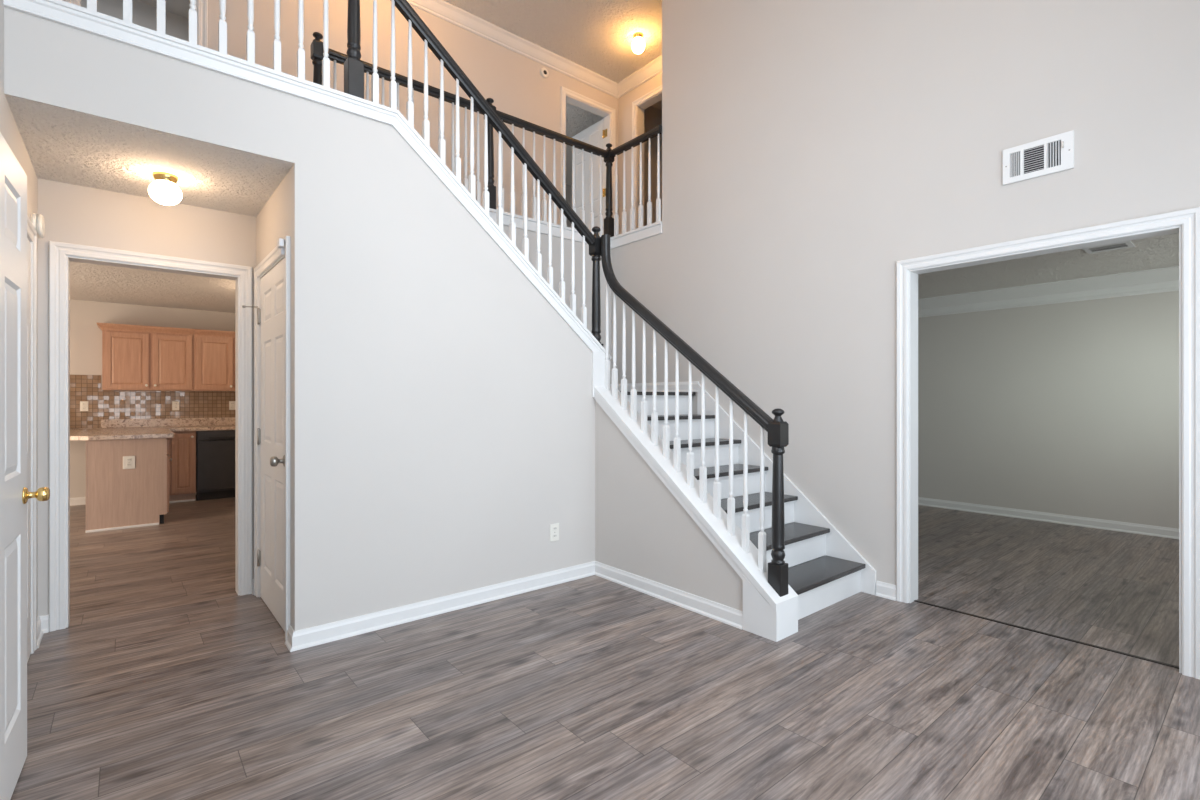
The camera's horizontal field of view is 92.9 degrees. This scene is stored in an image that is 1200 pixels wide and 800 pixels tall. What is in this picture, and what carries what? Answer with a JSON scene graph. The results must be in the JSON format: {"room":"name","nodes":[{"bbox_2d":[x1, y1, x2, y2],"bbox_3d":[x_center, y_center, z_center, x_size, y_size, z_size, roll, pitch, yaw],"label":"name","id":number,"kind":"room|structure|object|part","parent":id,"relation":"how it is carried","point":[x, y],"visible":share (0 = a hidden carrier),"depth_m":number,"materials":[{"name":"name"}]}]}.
{"room":"entrance hall","nodes":[
{"label":"entrance hall","id":0,"kind":"room"},
{"bbox_2d":[0,0,37,616],"bbox_3d":[-1.651,-1.333,1.325,0.120,5.165,6.590,0,0,-40],"label":"wall","id":1,"kind":"structure","parent":0,"point":[9,130],"depth_m":2.53,"materials":[{"name":"beige paint"}]},
{"bbox_2d":[0,132,49,799],"bbox_3d":[-1.750,0.230,1.664,0.129,2.020,0.813,0,0,-37],"label":"door","id":2,"kind":"structure","parent":1,"relation":"in","point":[14,494],"depth_m":1.80,"materials":[{"name":"white paint"}]},
{"bbox_3d":[-1.935,0.325,1.958,0.065,0.058,0.058,0,0,-40],"label":"knob","id":3,"kind":"part","parent":2,"relation":"part of","materials":[{"name":"gold metal"}]},
{"bbox_2d":[27,239,30,661],"bbox_3d":[-2.565,0.240,2.496,0.035,2.008,0.754,0,0,-40],"label":"door","id":4,"kind":"structure","parent":1,"relation":"in","point":[28,242],"depth_m":2.73,"materials":[{"name":"white paint"}]},
{"bbox_2d":[27,215,36,653],"bbox_3d":[-2.594,0.203,2.472,0.140,2.094,0.908,0,0,-40],"label":"door frame","id":5,"kind":"structure","parent":1,"relation":"attached to","point":[31,232],"depth_m":2.81,"materials":[{"name":"white paint"}]},
{"bbox_2d":[31,213,44,238],"bbox_3d":[-2.860,-0.885,2.902,0.042,0.124,0.124,0,0,-40],"label":"door chime","id":6,"kind":"object","parent":1,"relation":"attached to","point":[37,221],"visible":0.91,"depth_m":2.87,"materials":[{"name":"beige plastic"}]},
{"bbox_2d":[37,614,48,647],"bbox_3d":[-2.915,1.205,2.970,0.044,0.090,0.264,0,0,-40],"label":"baseboard","id":7,"kind":"structure","parent":1,"relation":"attached to","point":[42,621],"depth_m":3.06,"materials":[{"name":"white paint"}]},
{"bbox_2d":[81,0,189,40],"bbox_3d":[-3.979,-2.743,5.009,1.700,2.545,1.810,0,0,-40],"label":"wall","id":8,"kind":"structure","parent":0,"point":[144,12],"depth_m":5.64,"materials":[{"name":"beige paint"}]},
{"bbox_2d":[5,94,293,216],"bbox_3d":[-2.276,-1.240,2.962,1.015,0.100,1.094,0,0,-40],"label":"ceiling","id":9,"kind":"structure","parent":0,"point":[63,145],"depth_m":2.83,"materials":[{"name":"white paint"}]},
{"bbox_2d":[148,172,181,204],"bbox_3d":[-2.306,-1.113,3.025,0.144,0.153,0.144,0,0,-40],"label":"ceiling light","id":10,"kind":"object","parent":9,"relation":"attached to","point":[164,190],"visible":1,"depth_m":2.98,"materials":[{"name":"white glass"}]},
{"bbox_2d":[70,300,234,497],"bbox_3d":[-5.695,0.030,7.303,5.800,2.440,0.128,0,0,-40],"label":"wall","id":11,"kind":"structure","parent":0,"point":[85,335],"depth_m":7.00,"materials":[{"name":"beige paint"}]},
{"bbox_2d":[70,497,85,505],"bbox_3d":[-6.999,1.205,6.126,2.290,0.090,0.026,0,0,-40],"label":"baseboard","id":12,"kind":"structure","parent":11,"relation":"attached to","point":[78,500],"depth_m":6.78,"materials":[{"name":"white paint"}]},
{"bbox_2d":[80,401,87,410],"bbox_3d":[-6.170,0.075,6.818,0.074,0.118,0.010,0,0,-40],"label":"wall outlet","id":13,"kind":"object","parent":11,"relation":"attached to","point":[83,404],"visible":1,"depth_m":6.82,"materials":[{"name":"beige plastic"}]},
{"bbox_2d":[97,323,193,390],"bbox_3d":[-5.607,-0.509,7.056,0.925,0.782,0.378,0,0,-40],"label":"upper cabinet","id":14,"kind":"object","parent":11,"relation":"attached to","point":[134,357],"visible":1,"depth_m":6.93,"materials":[{"name":"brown wood"}]},
{"bbox_3d":[-5.656,-0.470,6.819,0.402,0.670,0.019,0,0,-40],"label":"door","id":15,"kind":"part","parent":14,"relation":"part of","materials":[{"name":"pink wood"}]},
{"bbox_3d":[-5.607,-0.863,7.056,0.925,0.075,0.377,0,0,-40],"label":"crown","id":16,"kind":"part","parent":14,"relation":"part of","materials":[{"name":"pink wood"}]},
{"bbox_3d":[-5.321,-0.470,7.098,0.388,0.670,0.019,0,0,-40],"label":"door","id":17,"kind":"part","parent":14,"relation":"part of","materials":[{"name":"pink wood"}]},
{"bbox_2d":[172,401,178,409],"bbox_3d":[-5.494,0.075,7.381,0.074,0.118,0.010,0,0,-40],"label":"wall outlet","id":18,"kind":"object","parent":11,"relation":"attached to","point":[175,404],"visible":1,"depth_m":7.38,"materials":[{"name":"beige plastic"}]},
{"bbox_2d":[194,329,234,390],"bbox_3d":[-4.914,-0.509,7.634,0.876,0.782,0.378,0,0,-40],"label":"upper cabinet","id":19,"kind":"object","parent":11,"relation":"attached to","point":[214,350],"visible":0.5,"depth_m":7.37,"materials":[{"name":"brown wood"}]},
{"bbox_3d":[-4.809,-0.863,7.508,0.876,0.075,0.048,0,0,-40],"label":"crown","id":20,"kind":"part","parent":19,"relation":"part of","materials":[{"name":"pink wood"}]},
{"bbox_2d":[229,401,234,409],"bbox_3d":[-5.017,0.075,7.778,0.074,0.118,0.010,0,0,-40],"label":"wall outlet","id":21,"kind":"object","parent":11,"relation":"attached to","point":[231,403],"visible":0.88,"depth_m":7.77,"materials":[{"name":"beige plastic"}]},
{"bbox_2d":[70,261,234,312],"bbox_3d":[-4.123,-1.240,5.416,5.800,0.100,4.800,0,0,-40],"label":"ceiling","id":22,"kind":"structure","parent":0,"point":[88,282],"depth_m":6.14,"materials":[{"name":"white paint"}]},
{"bbox_2d":[256,172,288,265],"bbox_3d":[-1.891,0.030,3.371,0.100,2.440,0.960,0,0,-40],"label":"wall","id":23,"kind":"structure","parent":0,"point":[272,222],"depth_m":3.27,"materials":[{"name":"beige paint"}]},
{"bbox_2d":[252,579,253,594],"bbox_3d":[-2.231,1.205,3.680,0.026,0.090,0.049,0,0,-40],"label":"baseboard","id":24,"kind":"structure","parent":23,"relation":"attached to","point":[252,579],"depth_m":3.68,"materials":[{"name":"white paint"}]},
{"bbox_2d":[242,238,284,630],"bbox_3d":[-1.921,0.204,3.289,0.129,2.079,0.884,0,0,-40],"label":"door","id":25,"kind":"structure","parent":23,"relation":"in","point":[271,312],"depth_m":3.31,"materials":[{"name":"white paint"}]},
{"bbox_3d":[-1.710,0.325,3.026,0.071,0.064,0.064,0,0,-40],"label":"knob","id":26,"kind":"part","parent":25,"relation":"part of","materials":[{"name":"silver metal"}]},
{"bbox_2d":[254,236,289,639],"bbox_3d":[-1.870,0.203,3.330,0.120,2.094,0.948,0,0,-40],"label":"door frame","id":27,"kind":"structure","parent":23,"relation":"attached to","point":[274,257],"depth_m":3.46,"materials":[{"name":"white paint"}]},
{"bbox_2d":[4,7,594,630],"bbox_3d":[-1.186,-0.165,3.243,3.050,2.830,0.140,0,0,-40],"label":"wall","id":28,"kind":"structure","parent":0,"point":[442,410],"depth_m":3.16,"materials":[{"name":"beige paint"}]},
{"bbox_2d":[4,0,611,359],"bbox_3d":[-1.165,-0.929,3.259,3.103,1.363,0.192,0,0,-40],"label":"trim","id":29,"kind":"structure","parent":28,"relation":"attached to","point":[62,12],"depth_m":2.86,"materials":[{"name":"white paint"}]},
{"bbox_2d":[87,0,329,87],"bbox_3d":[-1.867,-2.046,2.675,1.278,0.874,0.062,0,0,-40],"label":"stair railing","id":30,"kind":"object","parent":29,"relation":"on","point":[91,4],"visible":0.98,"depth_m":2.79,"materials":[{"name":"grey paint"}]},
{"bbox_2d":[285,561,742,651],"bbox_3d":[-0.412,1.205,3.021,1.976,0.090,1.389,0,0,-40],"label":"baseboard","id":31,"kind":"structure","parent":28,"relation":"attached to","point":[333,631],"depth_m":3.37,"materials":[{"name":"white paint"}]},
{"bbox_2d":[550,523,558,541],"bbox_3d":[-0.308,0.900,3.877,0.074,0.118,0.010,0,0,-40],"label":"wall outlet","id":32,"kind":"object","parent":28,"relation":"attached to","point":[554,528],"visible":1,"depth_m":3.87,"materials":[{"name":"beige plastic"}]},
{"bbox_2d":[38,178,610,615],"bbox_3d":[-2.241,-0.160,3.782,6.600,2.820,0.120,0,0,-40],"label":"wall","id":33,"kind":"structure","parent":0,"point":[73,214],"depth_m":3.30,"materials":[{"name":"beige paint"}]},
{"bbox_2d":[49,241,251,631],"bbox_3d":[-2.651,0.196,3.428,0.944,2.109,0.140,0,0,-40],"label":"door frame","id":34,"kind":"structure","parent":33,"relation":"attached to","point":[61,254],"depth_m":3.18,"materials":[{"name":"white paint"}]},
{"bbox_2d":[482,206,661,248],"bbox_3d":[-0.707,-1.553,4.605,2.850,0.106,0.820,0,0,-40],"label":"trim","id":35,"kind":"structure","parent":33,"relation":"attached to","point":[653,229],"depth_m":5.22,"materials":[{"name":"white paint"}]},
{"bbox_2d":[311,32,661,236],"bbox_3d":[-0.718,-2.078,4.556,2.746,0.944,0.757,0,0,-40],"label":"stair railing","id":36,"kind":"object","parent":35,"relation":"on","point":[611,225],"visible":0.62,"depth_m":5.14,"materials":[{"name":"grey paint"}]},
{"bbox_3d":[-1.962,-2.086,3.963,0.075,0.579,0.075,0,0,-40],"label":"newel post","id":37,"kind":"part","parent":36,"relation":"part of","materials":[{"name":"grey paint"}]},
{"bbox_3d":[-1.449,-2.435,4.390,1.275,0.066,0.062,0,0,-40],"label":"handrail","id":38,"kind":"part","parent":36,"relation":"part of","materials":[{"name":"grey paint"}]},
{"bbox_3d":[-0.931,-2.086,4.822,0.075,0.579,0.075,0,0,-40],"label":"newel post","id":39,"kind":"part","parent":36,"relation":"part of","materials":[{"name":"grey paint"}]},
{"bbox_3d":[-0.419,-2.435,5.248,1.255,0.066,0.062,0,0,-40],"label":"handrail","id":40,"kind":"part","parent":36,"relation":"part of","materials":[{"name":"grey paint"}]},
{"bbox_3d":[0.090,-2.086,5.672,0.075,0.579,0.075,0,0,-40],"label":"newel post","id":41,"kind":"part","parent":36,"relation":"part of","materials":[{"name":"grey paint"}]},
{"bbox_3d":[0.331,-2.435,5.382,0.062,0.066,0.683,0,0,-40],"label":"handrail","id":42,"kind":"part","parent":36,"relation":"part of","materials":[{"name":"grey paint"}]},
{"bbox_2d":[63,0,617,224],"bbox_3d":[-1.782,-2.743,5.583,5.370,2.345,0.120,0,0,-40],"label":"wall","id":43,"kind":"structure","parent":0,"point":[515,83],"depth_m":5.66,"materials":[{"name":"beige paint"}]},
{"bbox_2d":[65,0,207,47],"bbox_3d":[-3.401,-2.602,4.221,0.808,2.064,0.140,0,0,-40],"label":"door frame","id":44,"kind":"structure","parent":43,"relation":"attached to","point":[201,5],"depth_m":4.41,"materials":[{"name":"white paint"}]},
{"bbox_2d":[407,0,661,97],"bbox_3d":[-1.171,-3.855,4.849,5.130,0.120,1.790,0,0,-40],"label":"crown molding","id":45,"kind":"structure","parent":43,"relation":"attached to","point":[448,12],"depth_m":6.32,"materials":[{"name":"white paint"}]},
{"bbox_2d":[540,68,548,77],"bbox_3d":[-0.626,-3.705,6.453,0.110,0.110,0.025,0,0,-40],"label":"wall sensor","id":46,"kind":"object","parent":43,"relation":"attached to","point":[544,72],"visible":1,"depth_m":6.44,"materials":[{"name":"beige plastic"}]},
{"bbox_2d":[561,86,615,217],"bbox_3d":[-0.168,-2.602,6.915,0.833,2.064,0.140,0,0,-40],"label":"door frame","id":47,"kind":"structure","parent":43,"relation":"attached to","point":[608,113],"depth_m":6.99,"materials":[{"name":"white paint"}]},
{"bbox_2d":[572,119,606,234],"bbox_3d":[-0.136,-2.565,7.423,0.052,1.970,0.729,0,0,-40],"label":"door","id":48,"kind":"structure","parent":43,"relation":"in","point":[594,135],"depth_m":7.41,"materials":[{"name":"white paint"}]},
{"bbox_2d":[443,0,661,82],"bbox_3d":[0.327,-3.965,3.052,5.370,0.100,6.710,0,0,-40],"label":"ceiling","id":49,"kind":"structure","parent":0,"point":[595,35],"depth_m":5.97,"materials":[{"name":"white paint"}]},
{"bbox_2d":[632,32,644,53],"bbox_3d":[0.411,-3.821,6.122,0.144,0.188,0.144,0,0,-40],"label":"ceiling light","id":50,"kind":"object","parent":49,"relation":"attached to","point":[638,44],"visible":1,"depth_m":6.08,"materials":[{"name":"white glass"}]},
{"bbox_2d":[566,184,571,227],"bbox_3d":[-1.354,-2.743,7.717,4.400,2.345,2.610,0,0,-40],"label":"wall","id":51,"kind":"structure","parent":0,"point":[568,187],"depth_m":9.96,"materials":[{"name":"beige paint"}]},
{"bbox_2d":[566,102,603,185],"bbox_3d":[-1.354,-3.835,7.717,4.400,0.160,2.610,0,0,-40],"label":"ceiling","id":52,"kind":"structure","parent":0,"point":[578,119],"depth_m":7.74,"materials":[{"name":"white paint"}]},
{"bbox_2d":[10,495,1199,799],"bbox_3d":[-0.745,1.300,4.651,10.010,0.100,10.540,0,0,-40],"label":"floor","id":53,"kind":"structure","parent":0,"point":[163,681],"depth_m":2.50,"materials":[{"name":"grey laminate"}]},
{"bbox_2d":[86,438,171,532],"bbox_3d":[-5.019,0.814,6.090,0.657,0.872,1.367,0,0,-40],"label":"base cabinet","id":54,"kind":"object","parent":53,"relation":"on","point":[117,497],"visible":0.91,"depth_m":5.56,"materials":[{"name":"beige laminate"}]},
{"bbox_2d":[123,456,134,468],"bbox_3d":[-4.597,0.610,5.564,0.092,0.125,0.010,0,0,-40],"label":"wall outlet","id":55,"kind":"object","parent":54,"relation":"attached to","point":[128,461],"visible":1,"depth_m":5.56,"materials":[{"name":"beige plastic"}]},
{"bbox_2d":[70,417,234,439],"bbox_3d":[-4.364,0.308,7.026,4.090,0.140,2.002,0,0,-40],"label":"countertop","id":56,"kind":"structure","parent":54,"relation":"on","point":[110,428],"depth_m":6.97,"materials":[{"name":"stone"}]},
{"bbox_3d":[-4.532,0.475,5.960,0.019,0.150,0.440,0,0,-40],"label":"drawer","id":57,"kind":"part","parent":54,"relation":"part of","materials":[{"name":"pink wood"}]},
{"bbox_3d":[-4.529,0.855,5.962,0.025,0.570,0.440,0,0,-40],"label":"door","id":58,"kind":"part","parent":54,"relation":"part of","materials":[{"name":"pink wood"}]},
{"bbox_2d":[168,431,195,502],"bbox_3d":[-5.272,0.814,7.156,0.282,0.872,0.652,0,0,-40],"label":"base cabinet","id":59,"kind":"object","parent":53,"relation":"on","point":[182,447],"visible":0.91,"depth_m":6.94,"materials":[{"name":"brown wood"}]},
{"bbox_2d":[196,430,234,500],"bbox_3d":[-4.923,0.816,7.436,0.594,0.868,0.668,0,0,-40],"label":"dishwasher","id":60,"kind":"object","parent":53,"relation":"on","point":[215,449],"visible":0.55,"depth_m":7.14,"materials":[{"name":"black metal"}]},
{"bbox_3d":[-4.785,1.185,7.272,0.590,0.130,0.020,0,0,-40],"label":"toe panel","id":61,"kind":"part","parent":60,"relation":"part of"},
{"bbox_3d":[-4.742,0.810,7.220,0.590,0.610,0.035,0,0,-40],"label":"door","id":62,"kind":"part","parent":60,"relation":"part of","materials":[{"name":"black metal"}]},
{"bbox_3d":[-4.741,0.442,7.218,0.590,0.116,0.040,0,0,-40],"label":"control panel","id":63,"kind":"part","parent":60,"relation":"part of","materials":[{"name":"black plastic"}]},
{"bbox_3d":[-4.718,0.469,7.192,0.360,0.018,0.031,0,0,-40],"label":"handle","id":64,"kind":"part","parent":60,"relation":"part of","materials":[{"name":"black plastic"}]},
{"bbox_2d":[592,351,875,641],"bbox_3d":[-0.118,-0.146,3.777,2.763,2.792,2.601,0,0,-40],"label":"staircase","id":65,"kind":"structure","parent":53,"relation":"on","point":[824,569],"depth_m":3.74,"materials":[{"name":"white paint"}]},
{"bbox_2d":[344,0,602,345],"bbox_3d":[-0.687,-1.329,3.658,1.793,2.523,0.084,0,0,-40],"label":"stair railing","id":66,"kind":"object","parent":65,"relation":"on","point":[353,67],"visible":0.91,"depth_m":3.56,"materials":[{"name":"grey paint"}]},
{"bbox_3d":[-1.343,-2.105,3.111,0.075,0.550,0.075,0,0,-40],"label":"newel post","id":67,"kind":"part","parent":66,"relation":"part of","materials":[{"name":"grey paint"}]},
{"bbox_3d":[-0.682,-1.808,3.662,1.681,1.347,0.062,0,0,-40],"label":"handrail","id":68,"kind":"part","parent":66,"relation":"part of","materials":[{"name":"grey paint"}]},
{"bbox_3d":[-0.028,-0.740,4.207,0.075,0.670,0.075,0,0,-40],"label":"newel post","id":69,"kind":"part","parent":66,"relation":"part of","materials":[{"name":"grey paint"}]},
{"bbox_3d":[-0.009,-0.185,4.120,0.118,0.330,0.018,0,0,-40],"label":"corner trim","id":70,"kind":"part","parent":65,"relation":"part of","materials":[{"name":"white paint"}]},
{"bbox_2d":[601,234,788,596],"bbox_3d":[0.501,-0.067,3.604,0.078,2.263,1.499,0,0,-40],"label":"stair railing","id":71,"kind":"object","parent":65,"relation":"on","point":[777,429],"visible":0.99,"depth_m":3.44,"materials":[{"name":"grey paint"}]},
{"bbox_3d":[0.483,-0.513,3.626,0.062,1.370,1.442,0,0,-40],"label":"handrail","id":72,"kind":"part","parent":71,"relation":"part of","materials":[{"name":"grey paint"}]},
{"bbox_3d":[0.955,0.562,3.058,0.075,0.645,0.075,0,0,-40],"label":"newel post","id":73,"kind":"part","parent":71,"relation":"part of","materials":[{"name":"grey paint"}]},
{"bbox_2d":[914,600,1178,668],"bbox_3d":[2.331,1.248,3.100,0.020,0.004,1.165,0,0,-40],"label":"threshold","id":74,"kind":"object","parent":53,"relation":"on","point":[1091,645],"visible":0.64,"depth_m":3.00,"materials":[{"name":"grey wood"}]},
{"bbox_2d":[618,72,661,233],"bbox_3d":[0.523,-2.743,6.183,1.060,2.345,1.910,0,0,-40],"label":"wall","id":75,"kind":"structure","parent":0,"point":[624,102],"depth_m":7.04,"materials":[{"name":"beige paint"}]},
{"bbox_2d":[632,85,661,228],"bbox_3d":[0.726,-2.602,6.658,0.140,2.064,0.888,0,0,-40],"label":"door frame","id":76,"kind":"structure","parent":75,"relation":"attached to","point":[654,96],"depth_m":6.92,"materials":[{"name":"white paint"}]},
{"bbox_2d":[644,100,661,225],"bbox_3d":[1.485,-2.743,6.958,1.410,2.545,2.190,0,0,-40],"label":"wall","id":77,"kind":"structure","parent":0,"point":[652,114],"depth_m":7.60,"materials":[{"name":"beige paint"}]},
{"bbox_2d":[595,400,742,610],"bbox_3d":[0.443,0.616,3.668,0.167,1.268,1.292,0,0,-40],"label":"wall","id":78,"kind":"structure","parent":0,"point":[641,529],"depth_m":3.71,"materials":[{"name":"beige paint"}]},
{"bbox_2d":[611,0,1199,584],"bbox_3d":[1.897,-1.333,3.612,0.120,5.165,5.560,0,0,-40],"label":"wall","id":79,"kind":"structure","parent":0,"point":[811,148],"depth_m":3.76,"materials":[{"name":"beige paint"}]},
{"bbox_2d":[610,381,698,391],"bbox_3d":[0.083,-0.113,4.907,1.010,0.090,1.128,0,0,-40],"label":"stair riser","id":80,"kind":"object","parent":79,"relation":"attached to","point":[683,386],"depth_m":5.10,"materials":[{"name":"white paint"}]},
{"bbox_2d":[875,581,895,600],"bbox_3d":[1.809,1.205,3.604,0.026,0.090,0.124,0,0,-40],"label":"baseboard","id":81,"kind":"structure","parent":79,"relation":"attached to","point":[885,590],"depth_m":3.60,"materials":[{"name":"white paint"}]},
{"bbox_2d":[1003,130,1073,184],"bbox_3d":[2.307,-1.275,3.010,0.022,0.190,0.304,0,0,-40],"label":"air vent","id":82,"kind":"object","parent":79,"relation":"in","point":[1053,154],"visible":1,"depth_m":3.00,"materials":[{"name":"white metal"}]},
{"bbox_2d":[896,207,1199,679],"bbox_3d":[2.319,0.193,3.090,0.140,2.114,1.313,0,0,-40],"label":"door frame","id":83,"kind":"structure","parent":79,"relation":"attached to","point":[1186,222],"depth_m":2.83,"materials":[{"name":"white paint"}]},
{"bbox_2d":[918,291,1178,528],"bbox_3d":[4.628,0.030,5.927,0.120,2.440,5.620,0,0,-40],"label":"wall","id":84,"kind":"structure","parent":0,"point":[1067,408],"depth_m":5.79,"materials":[{"name":"beige paint"}]},
{"bbox_2d":[918,266,1178,317],"bbox_3d":[4.540,-1.087,5.853,0.110,0.206,5.380,0,0,-40],"label":"crown molding","id":85,"kind":"structure","parent":84,"relation":"attached to","point":[1159,280],"depth_m":5.76,"materials":[{"name":"white paint"}]},
{"bbox_2d":[918,497,1178,538],"bbox_3d":[4.572,1.205,5.880,0.026,0.090,5.380,0,0,-40],"label":"baseboard","id":86,"kind":"structure","parent":84,"relation":"attached to","point":[1166,532],"depth_m":5.79,"materials":[{"name":"white paint"}]},
{"bbox_2d":[918,233,1178,298],"bbox_3d":[3.300,-1.240,4.819,3.580,0.100,5.620,0,0,-40],"label":"ceiling","id":87,"kind":"structure","parent":0,"point":[1157,252],"depth_m":5.12,"materials":[{"name":"white paint"}]},
{"bbox_2d":[1081,241,1134,253],"bbox_3d":[3.936,-1.185,4.415,0.260,0.010,0.275,0,0,-40],"label":"ceiling vent","id":88,"kind":"object","parent":87,"relation":"in","point":[1127,244],"visible":0.86,"depth_m":4.41,"materials":[{"name":"white metal"}]}
]}

